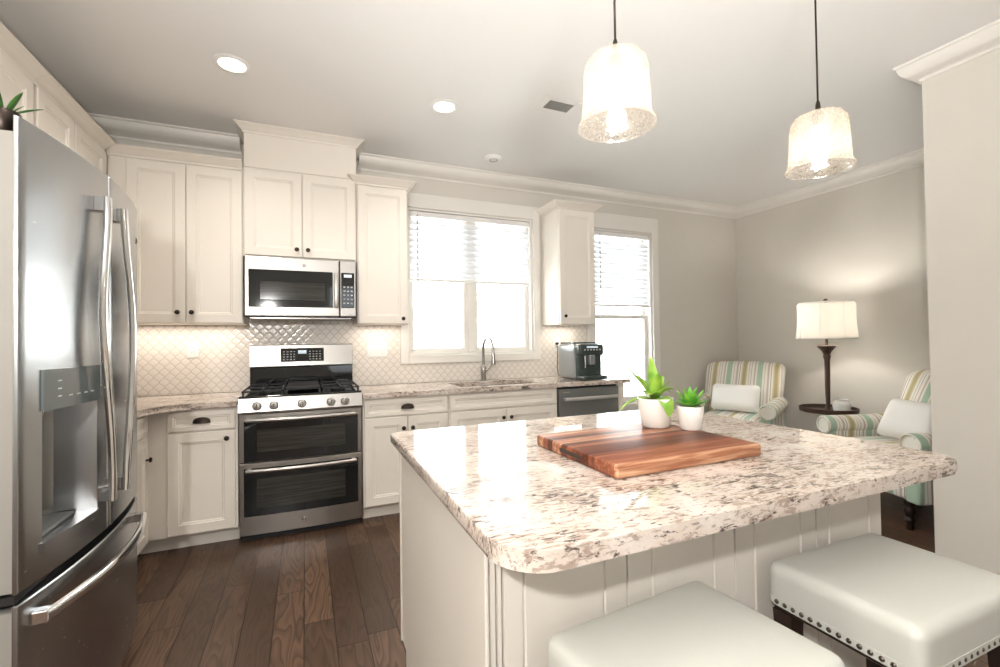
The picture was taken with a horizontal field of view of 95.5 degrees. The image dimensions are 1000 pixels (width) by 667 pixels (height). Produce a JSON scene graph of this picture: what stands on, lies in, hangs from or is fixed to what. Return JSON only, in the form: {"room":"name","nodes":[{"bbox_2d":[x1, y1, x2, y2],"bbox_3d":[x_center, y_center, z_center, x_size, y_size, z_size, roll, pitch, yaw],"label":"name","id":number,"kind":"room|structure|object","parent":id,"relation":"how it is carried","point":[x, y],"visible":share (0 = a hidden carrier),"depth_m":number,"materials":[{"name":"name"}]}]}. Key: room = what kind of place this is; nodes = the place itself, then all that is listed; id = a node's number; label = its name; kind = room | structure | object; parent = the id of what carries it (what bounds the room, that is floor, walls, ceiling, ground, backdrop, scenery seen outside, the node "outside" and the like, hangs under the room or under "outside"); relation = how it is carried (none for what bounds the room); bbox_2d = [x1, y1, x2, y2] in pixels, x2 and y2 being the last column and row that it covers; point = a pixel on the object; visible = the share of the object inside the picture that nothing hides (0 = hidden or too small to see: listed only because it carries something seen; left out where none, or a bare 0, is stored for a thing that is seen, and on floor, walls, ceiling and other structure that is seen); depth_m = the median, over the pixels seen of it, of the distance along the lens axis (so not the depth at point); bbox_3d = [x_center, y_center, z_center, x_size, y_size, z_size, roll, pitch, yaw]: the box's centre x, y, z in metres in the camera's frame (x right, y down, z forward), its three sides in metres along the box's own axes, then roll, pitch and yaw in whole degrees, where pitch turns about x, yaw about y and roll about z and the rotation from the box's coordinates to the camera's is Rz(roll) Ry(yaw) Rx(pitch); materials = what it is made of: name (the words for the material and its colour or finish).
{"room":"kitchen","nodes":[
{"label":"kitchen","id":0,"kind":"room"},
{"bbox_2d":[105,138,737,407],"bbox_3d":[-0.040,-0.071,4.381,6.645,2.832,0.140,0,-1,-23],"label":"wall","id":1,"kind":"structure","parent":0,"point":[697,252],"depth_m":5.23,"materials":[{"name":"beige paint"}]},
{"bbox_2d":[106,143,248,324],"bbox_3d":[-2.363,-0.631,3.103,1.092,1.137,0.398,0,-1,-23],"label":"upper cabinet","id":2,"kind":"object","parent":1,"relation":"attached to","point":[189,206],"visible":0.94,"depth_m":3.04,"materials":[{"name":"paint"}]},
{"bbox_2d":[186,342,198,357],"bbox_3d":[-2.258,0.121,3.336,0.078,0.120,0.009,0,-1,-23],"label":"wall outlet","id":3,"kind":"object","parent":1,"relation":"attached to","point":[192,348],"visible":1,"depth_m":3.33,"materials":[{"name":"white plastic"}]},
{"bbox_2d":[190,346,194,354],"bbox_3d":[-2.256,0.121,3.333,0.033,0.066,0.003,0,-1,-23],"label":"receptacle","id":4,"kind":"object","parent":3,"relation":"attached to","point":[192,348],"depth_m":3.33,"materials":[{"name":"white plastic"}]},
{"bbox_2d":[233,119,363,261],"bbox_3d":[-1.511,-1.013,3.479,0.872,0.933,0.392,0,-1,-23],"label":"upper cabinet","id":5,"kind":"object","parent":1,"relation":"attached to","point":[299,197],"visible":0.97,"depth_m":3.33,"materials":[{"name":"paint"}]},
{"bbox_2d":[244,256,355,320],"bbox_3d":[-1.493,-0.323,3.438,0.738,0.435,0.436,0,-1,-23],"label":"microwave","id":6,"kind":"object","parent":5,"relation":"attached to","point":[275,288],"visible":1,"depth_m":3.27,"materials":[{"name":"silver metal"}]},
{"bbox_2d":[137,319,585,396],"bbox_3d":[-0.738,0.143,3.217,4.161,0.554,1.440,0,-1,-23],"label":"backsplash","id":7,"kind":"structure","parent":1,"relation":"attached to","point":[222,364],"depth_m":3.52,"materials":[{"name":"tile"}]},
{"bbox_2d":[367,343,386,356],"bbox_3d":[-1.042,0.140,3.857,0.165,0.120,0.008,0,-1,-23],"label":"light switch","id":8,"kind":"object","parent":7,"relation":"attached to","point":[373,349],"visible":1,"depth_m":3.85,"materials":[{"name":"white plastic"}]},
{"bbox_2d":[347,173,416,324],"bbox_3d":[-0.976,-0.641,3.697,0.522,1.137,0.398,0,-1,-23],"label":"upper cabinet","id":9,"kind":"object","parent":1,"relation":"attached to","point":[381,202],"visible":0.98,"depth_m":3.56,"materials":[{"name":"paint"}]},
{"bbox_2d":[400,193,540,363],"bbox_3d":[-0.267,-0.488,4.280,1.371,1.502,0.161,0,-1,-23],"label":"window","id":10,"kind":"structure","parent":1,"relation":"in","point":[470,351],"depth_m":4.27,"materials":[{"name":"white paint"}]},
{"bbox_2d":[409,211,529,300],"bbox_3d":[-0.255,-0.692,4.248,1.183,0.796,0.062,0,-1,-23],"label":"window blind","id":11,"kind":"object","parent":10,"relation":"attached to","point":[425,272],"visible":0.92,"depth_m":4.24,"materials":[{"name":"white plastic"}]},
{"bbox_2d":[553,339,559,350],"bbox_3d":[0.567,0.118,4.547,0.078,0.120,0.009,0,-1,-23],"label":"wall outlet","id":12,"kind":"object","parent":1,"relation":"attached to","point":[554,340],"visible":0.87,"depth_m":4.54,"materials":[{"name":"white plastic"}]},
{"bbox_2d":[535,199,602,325],"bbox_3d":[0.670,-0.652,4.404,0.532,1.137,0.398,0,-1,-23],"label":"upper cabinet","id":13,"kind":"object","parent":1,"relation":"attached to","point":[567,227],"visible":1,"depth_m":4.28,"materials":[{"name":"paint"}]},
{"bbox_2d":[587,212,660,410],"bbox_3d":[1.314,-0.215,4.952,0.951,2.118,0.161,0,-1,-23],"label":"window","id":14,"kind":"structure","parent":1,"relation":"in","point":[605,221],"depth_m":5.04,"materials":[{"name":"white paint"}]},
{"bbox_2d":[594,231,648,306],"bbox_3d":[1.323,-0.688,4.925,0.731,0.796,0.062,0,-1,-23],"label":"window blind","id":15,"kind":"object","parent":14,"relation":"attached to","point":[614,291],"visible":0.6,"depth_m":4.93,"materials":[{"name":"white plastic"}]},
{"bbox_2d":[0,0,999,206],"bbox_3d":[1.419,-1.610,0.958,6.645,0.100,7.640,0,-1,-23],"label":"ceiling","id":16,"kind":"structure","parent":0,"point":[718,107],"depth_m":2.65,"materials":[{"name":"white paint"}]},
{"bbox_2d":[212,54,250,74],"bbox_3d":[-1.488,-1.492,2.522,0.188,0.008,0.188,0,-1,-23],"label":"recessed light","id":17,"kind":"object","parent":16,"relation":"in","point":[229,63],"visible":1,"depth_m":2.52,"materials":[{"name":"white plastic"}]},
{"bbox_2d":[218,58,245,71],"bbox_3d":[-1.488,-1.494,2.522,0.134,0.002,0.134,0,-1,-23],"label":"diffuser","id":18,"kind":"object","parent":17,"relation":"attached to","point":[226,64],"depth_m":2.52,"materials":[{"name":"beige"}]},
{"bbox_2d":[430,99,457,113],"bbox_3d":[-0.369,-1.500,3.007,0.188,0.008,0.188,0,-1,-23],"label":"recessed light","id":19,"kind":"object","parent":16,"relation":"in","point":[442,106],"visible":1,"depth_m":3.00,"materials":[{"name":"beige plastic"}]},
{"bbox_2d":[434,102,453,111],"bbox_3d":[-0.369,-1.502,3.007,0.134,0.002,0.134,0,-1,-23],"label":"diffuser","id":20,"kind":"object","parent":19,"relation":"attached to","point":[438,106],"depth_m":3.01,"materials":[{"name":"beige"}]},
{"bbox_2d":[485,154,501,161],"bbox_3d":[-0.056,-1.481,3.849,0.140,0.028,0.140,0,-1,-23],"label":"smoke detector","id":21,"kind":"object","parent":16,"relation":"attached to","point":[491,157],"visible":1,"depth_m":3.81,"materials":[{"name":"white plastic"}]},
{"bbox_2d":[532,95,584,116],"bbox_3d":[0.389,-1.510,3.017,0.305,0.008,0.176,0,-1,-23],"label":"ceiling vent","id":22,"kind":"object","parent":16,"relation":"in","point":[547,103],"visible":1,"depth_m":3.01,"materials":[{"name":"white plastic"}]},
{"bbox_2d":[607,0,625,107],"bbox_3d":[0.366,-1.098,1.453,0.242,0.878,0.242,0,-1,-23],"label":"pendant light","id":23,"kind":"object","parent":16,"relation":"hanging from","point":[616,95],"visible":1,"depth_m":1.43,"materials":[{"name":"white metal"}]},
{"bbox_2d":[609,39,621,73],"bbox_3d":[0.368,-0.887,1.450,0.042,0.102,0.042,0,-1,-23],"label":"socket","id":24,"kind":"object","parent":23,"relation":"attached to","point":[615,59],"depth_m":1.44,"materials":[{"name":"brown metal"}]},
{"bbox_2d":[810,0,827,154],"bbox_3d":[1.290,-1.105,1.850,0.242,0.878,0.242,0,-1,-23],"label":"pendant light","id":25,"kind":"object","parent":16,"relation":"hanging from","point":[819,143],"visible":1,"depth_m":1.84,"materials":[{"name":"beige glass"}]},
{"bbox_2d":[812,101,824,127],"bbox_3d":[1.293,-0.893,1.846,0.042,0.102,0.042,0,-1,-23],"label":"socket","id":26,"kind":"object","parent":25,"relation":"attached to","point":[818,117],"depth_m":1.84,"materials":[{"name":"brown metal"}]},
{"bbox_2d":[120,492,988,666],"bbox_3d":[1.458,1.321,0.912,6.645,0.100,7.640,0,-1,-23],"label":"floor","id":27,"kind":"structure","parent":0,"point":[330,596],"depth_m":2.27,"materials":[{"name":"brown wood"}]},
{"bbox_2d":[0,115,146,666],"bbox_3d":[-1.742,0.378,1.467,0.894,1.881,0.915,0,-1,-23],"label":"refrigerator","id":28,"kind":"object","parent":27,"relation":"on","point":[70,534],"visible":1,"depth_m":1.38,"materials":[{"name":"grey metal"}]},
{"bbox_2d":[0,92,42,130],"bbox_3d":[-1.317,-0.589,1.203,0.111,0.118,0.109,-1,-1,-6],"label":"potted plant","id":29,"kind":"object","parent":28,"relation":"on","point":[6,114],"visible":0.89,"depth_m":1.20,"materials":[{"name":"green plant"}]},
{"bbox_2d":[135,415,151,554],"bbox_3d":[-2.210,0.902,2.226,0.661,0.875,0.848,0,-1,-23],"label":"base cabinet","id":30,"kind":"object","parent":27,"relation":"on","point":[141,494],"visible":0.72,"depth_m":2.62,"materials":[{"name":"paint"}]},
{"bbox_2d":[138,406,239,554],"bbox_3d":[-2.291,0.915,2.957,1.090,0.875,0.661,0,-1,-23],"label":"base cabinet","id":31,"kind":"object","parent":27,"relation":"on","point":[193,471],"visible":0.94,"depth_m":2.81,"materials":[{"name":"paint"}]},
{"bbox_2d":[137,392,241,417],"bbox_3d":[-2.136,0.450,2.598,1.081,0.037,1.446,0,-1,-23],"label":"countertop","id":32,"kind":"structure","parent":31,"relation":"on","point":[147,405],"depth_m":2.87,"materials":[{"name":"stone"}]},
{"bbox_2d":[238,344,361,541],"bbox_3d":[-1.427,0.711,3.298,0.758,1.264,0.686,0,-1,-23],"label":"oven range","id":33,"kind":"object","parent":27,"relation":"on","point":[300,423],"visible":1,"depth_m":3.06,"materials":[{"name":"silver metal"}]},
{"bbox_2d":[238,384,361,398],"bbox_3d":[-1.430,0.414,3.301,0.754,0.014,0.580,0,-1,-23],"label":"cooktop","id":34,"kind":"object","parent":33,"relation":"in","point":[350,391],"depth_m":3.10,"materials":[{"name":"black metal"}]},
{"bbox_2d":[361,394,447,518],"bbox_3d":[-0.791,0.905,3.601,0.631,0.875,0.661,0,-1,-23],"label":"base cabinet","id":35,"kind":"object","parent":27,"relation":"on","point":[380,417],"visible":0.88,"depth_m":3.28,"materials":[{"name":"paint"}]},
{"bbox_2d":[359,376,630,398],"bbox_3d":[-0.015,0.443,3.947,2.338,0.037,0.638,0,-1,-23],"label":"countertop","id":36,"kind":"structure","parent":35,"relation":"on","point":[448,387],"depth_m":3.73,"materials":[{"name":"stone"}]},
{"bbox_2d":[481,337,495,380],"bbox_3d":[-0.111,0.228,4.077,0.134,0.398,0.225,-1,-1,-4],"label":"kitchen faucet","id":37,"kind":"object","parent":36,"relation":"on","point":[484,369],"visible":1,"depth_m":4.13,"materials":[{"name":"silver metal"}]},
{"bbox_2d":[556,342,607,380],"bbox_3d":[0.731,0.249,4.287,0.276,0.336,0.592,0,-1,-23],"label":"coffee machine","id":38,"kind":"object","parent":36,"relation":"on","point":[577,360],"visible":1,"depth_m":4.10,"materials":[{"name":"grey plastic"}]},
{"bbox_2d":[575,375,607,380],"bbox_3d":[0.821,0.395,4.081,0.256,0.036,0.150,0,-1,-23],"label":"drip tray","id":39,"kind":"object","parent":38,"relation":"on","point":[578,377],"depth_m":4.03,"materials":[{"name":"grey plastic"}]},
{"bbox_2d":[448,387,556,426],"bbox_3d":[-0.061,0.900,3.914,0.953,0.875,0.661,0,-1,-23],"label":"base cabinet","id":40,"kind":"object","parent":27,"relation":"on","point":[475,408],"visible":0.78,"depth_m":3.63,"materials":[{"name":"paint"}]},
{"bbox_2d":[557,384,618,416],"bbox_3d":[0.676,0.898,4.200,0.618,0.866,0.659,0,-1,-23],"label":"dishwasher","id":41,"kind":"object","parent":27,"relation":"on","point":[590,399],"visible":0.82,"depth_m":3.94,"materials":[{"name":"grey metal"}]},
{"bbox_2d":[616,383,623,411],"bbox_3d":[0.979,0.894,4.383,0.072,0.876,0.619,0,-1,-23],"label":"cabinet end panel","id":42,"kind":"object","parent":27,"relation":"on","point":[620,386],"visible":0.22,"depth_m":4.11,"materials":[{"name":"paint"}]},
{"bbox_2d":[399,453,880,666],"bbox_3d":[0.429,0.858,1.637,1.398,0.874,0.945,0,-1,-23],"label":"kitchen island","id":43,"kind":"object","parent":27,"relation":"on","point":[460,608],"visible":0.29,"depth_m":1.18,"materials":[{"name":"paint"}]},
{"bbox_2d":[390,408,956,572],"bbox_3d":[0.463,0.400,1.577,1.474,0.038,1.170,0,-1,-23],"label":"island countertop","id":44,"kind":"structure","parent":43,"relation":"on","point":[529,507],"depth_m":1.13,"materials":[{"name":"stone"}]},
{"bbox_2d":[537,424,760,478],"bbox_3d":[0.461,0.359,1.470,0.545,0.038,0.432,0,-1,-24],"label":"cutting board","id":45,"kind":"object","parent":44,"relation":"on","point":[625,451],"visible":0.9,"depth_m":1.36,"materials":[{"name":"brown wood"}]},
{"bbox_2d":[615,356,673,427],"bbox_3d":[0.564,0.210,1.669,0.249,0.262,0.169,0,-1,-23],"label":"potted plant","id":46,"kind":"object","parent":45,"relation":"on","point":[655,410],"visible":1,"depth_m":1.64,"materials":[{"name":"green plant"}]},
{"bbox_2d":[674,386,708,430],"bbox_3d":[0.677,0.264,1.611,0.110,0.150,0.105,-2,-1,43],"label":"potted plant","id":47,"kind":"object","parent":45,"relation":"on","point":[690,412],"visible":1,"depth_m":1.59,"materials":[{"name":"green plant"}]},
{"bbox_2d":[548,581,844,666],"bbox_3d":[0.376,0.943,0.884,0.476,0.684,0.349,0,-1,-28],"label":"counter stool","id":48,"kind":"object","parent":27,"relation":"on","point":[692,624],"visible":1,"depth_m":0.90,"materials":[{"name":"leather"}]},
{"bbox_2d":[699,361,787,425],"bbox_3d":[2.491,0.812,4.773,0.870,1.010,0.899,-2,-1,41],"label":"armchair","id":49,"kind":"object","parent":27,"relation":"on","point":[769,376],"visible":0.38,"depth_m":4.80,"materials":[{"name":"fabric"}]},
{"bbox_2d":[705,409,759,421],"bbox_3d":[2.417,0.893,4.685,0.580,0.168,0.630,-2,-1,41],"label":"seat cushion","id":50,"kind":"object","parent":49,"relation":"on","point":[752,416],"depth_m":4.60,"materials":[{"name":"fabric"}]},
{"bbox_2d":[711,383,759,411],"bbox_3d":[2.444,0.665,4.723,0.456,0.264,0.175,-2,-1,40],"label":"lumbar cushion","id":51,"kind":"object","parent":49,"relation":"on","point":[746,398],"visible":0.98,"depth_m":4.67,"materials":[{"name":"white fabric"}]},
{"bbox_2d":[795,298,859,414],"bbox_3d":[3.007,0.488,4.168,0.481,1.623,0.481,-1,-1,-4],"label":"floor lamp","id":52,"kind":"object","parent":27,"relation":"on","point":[837,319],"visible":0.92,"depth_m":4.02,"materials":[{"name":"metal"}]},
{"bbox_2d":[799,404,859,414],"bbox_3d":[3.010,0.696,4.165,0.456,0.044,0.456,0,-1,-23],"label":"tray","id":53,"kind":"object","parent":52,"relation":"on","point":[825,409],"depth_m":4.10,"materials":[{"name":"brown wood"}]},
{"bbox_2d":[832,398,850,410],"bbox_3d":[3.047,0.638,4.051,0.136,0.114,0.136,0,-1,-23],"label":"ceramic jar","id":54,"kind":"object","parent":52,"relation":"on","point":[840,404],"visible":0.97,"depth_m":4.01,"materials":[{"name":"white ceramic"}]},
{"bbox_2d":[816,370,933,530],"bbox_3d":[3.050,0.782,3.301,0.899,1.010,0.870,-1,-1,-4],"label":"armchair","id":55,"kind":"object","parent":27,"relation":"on","point":[916,388],"visible":0.25,"depth_m":3.50,"materials":[{"name":"fabric"}]},
{"bbox_2d":[849,436,898,445],"bbox_3d":[2.937,0.864,3.292,0.630,0.168,0.580,-1,-1,-4],"label":"seat cushion","id":56,"kind":"object","parent":55,"relation":"on","point":[880,439],"depth_m":3.39,"materials":[{"name":"fabric"}]},
{"bbox_2d":[877,399,931,438],"bbox_3d":[2.970,0.630,3.278,0.195,0.273,0.436,-1,-1,-4],"label":"lumbar cushion","id":57,"kind":"object","parent":55,"relation":"on","point":[900,417],"visible":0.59,"depth_m":3.27,"materials":[{"name":"white fabric"}]},
{"bbox_2d":[770,533,999,666],"bbox_3d":[1.000,0.939,1.155,0.476,0.684,0.349,0,-1,-23],"label":"counter stool","id":58,"kind":"object","parent":27,"relation":"on","point":[891,602],"visible":1,"depth_m":1.06,"materials":[{"name":"white leather"}]},
{"bbox_2d":[735,165,929,432],"bbox_3d":[4.435,-0.165,2.199,0.140,2.832,7.400,0,-1,-23],"label":"wall","id":59,"kind":"structure","parent":0,"point":[864,243],"depth_m":4.47,"materials":[{"name":"beige paint"}]},
{"bbox_2d":[922,48,999,574],"bbox_3d":[3.446,-0.180,0.382,0.130,2.832,4.840,0,-1,-23],"label":"wall","id":60,"kind":"structure","parent":0,"point":[961,103],"depth_m":2.44,"materials":[{"name":"beige paint"}]},
{"bbox_2d":[358,148,923,218],"bbox_3d":[2.030,-1.504,1.958,4.455,0.098,6.000,0,-1,-23],"label":"trim","id":61,"kind":"structure","parent":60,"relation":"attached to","point":[366,162],"depth_m":4.40,"materials":[{"name":"white paint"}]},
{"bbox_2d":[893,19,999,84],"bbox_3d":[3.328,-1.541,0.519,0.222,0.103,4.732,0,-1,-23],"label":"trim","id":62,"kind":"structure","parent":60,"relation":"attached to","point":[979,42],"depth_m":2.43,"materials":[{"name":"white paint"}]},
{"bbox_3d":[-1.543,-0.125,-0.366,0.140,2.832,7.400,0,-1,-23],"label":"wall","id":63,"kind":"structure","parent":0,"visible":0},
{"bbox_2d":[0,21,48,123],"bbox_3d":[-2.044,-0.927,1.476,0.398,0.606,1.228,0,-1,-23],"label":"upper cabinet","id":64,"kind":"object","parent":63,"relation":"attached to","point":[19,68],"visible":0.54,"depth_m":1.96,"materials":[{"name":"paint"}]},
{"bbox_2d":[33,73,115,174],"bbox_3d":[-2.455,-0.640,2.439,0.398,1.137,0.874,0,-1,-23],"label":"upper cabinet","id":65,"kind":"object","parent":63,"relation":"attached to","point":[61,117],"visible":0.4,"depth_m":2.38,"materials":[{"name":"paint"}]},
{"bbox_2d":[88,113,241,154],"bbox_3d":[-1.290,-1.482,0.533,1.050,0.098,6.000,0,-1,-23],"label":"trim","id":66,"kind":"structure","parent":63,"relation":"attached to","point":[115,127],"depth_m":3.25,"materials":[{"name":"white paint"}]},
{"label":"outside","id":67,"kind":"structure","parent":0,"visible":0},
{"bbox_3d":[-0.499,2.100,9.067,19.000,0.150,8.800,0,-1,-23],"label":"ground","id":68,"kind":"structure","parent":67,"visible":0},
{"bbox_2d":[412,218,642,395],"bbox_3d":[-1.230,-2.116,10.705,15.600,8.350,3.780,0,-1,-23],"label":"window panes","id":69,"kind":"structure","parent":68,"relation":"on","point":[437,314],"depth_m":9.74,"materials":[{"name":"white"}]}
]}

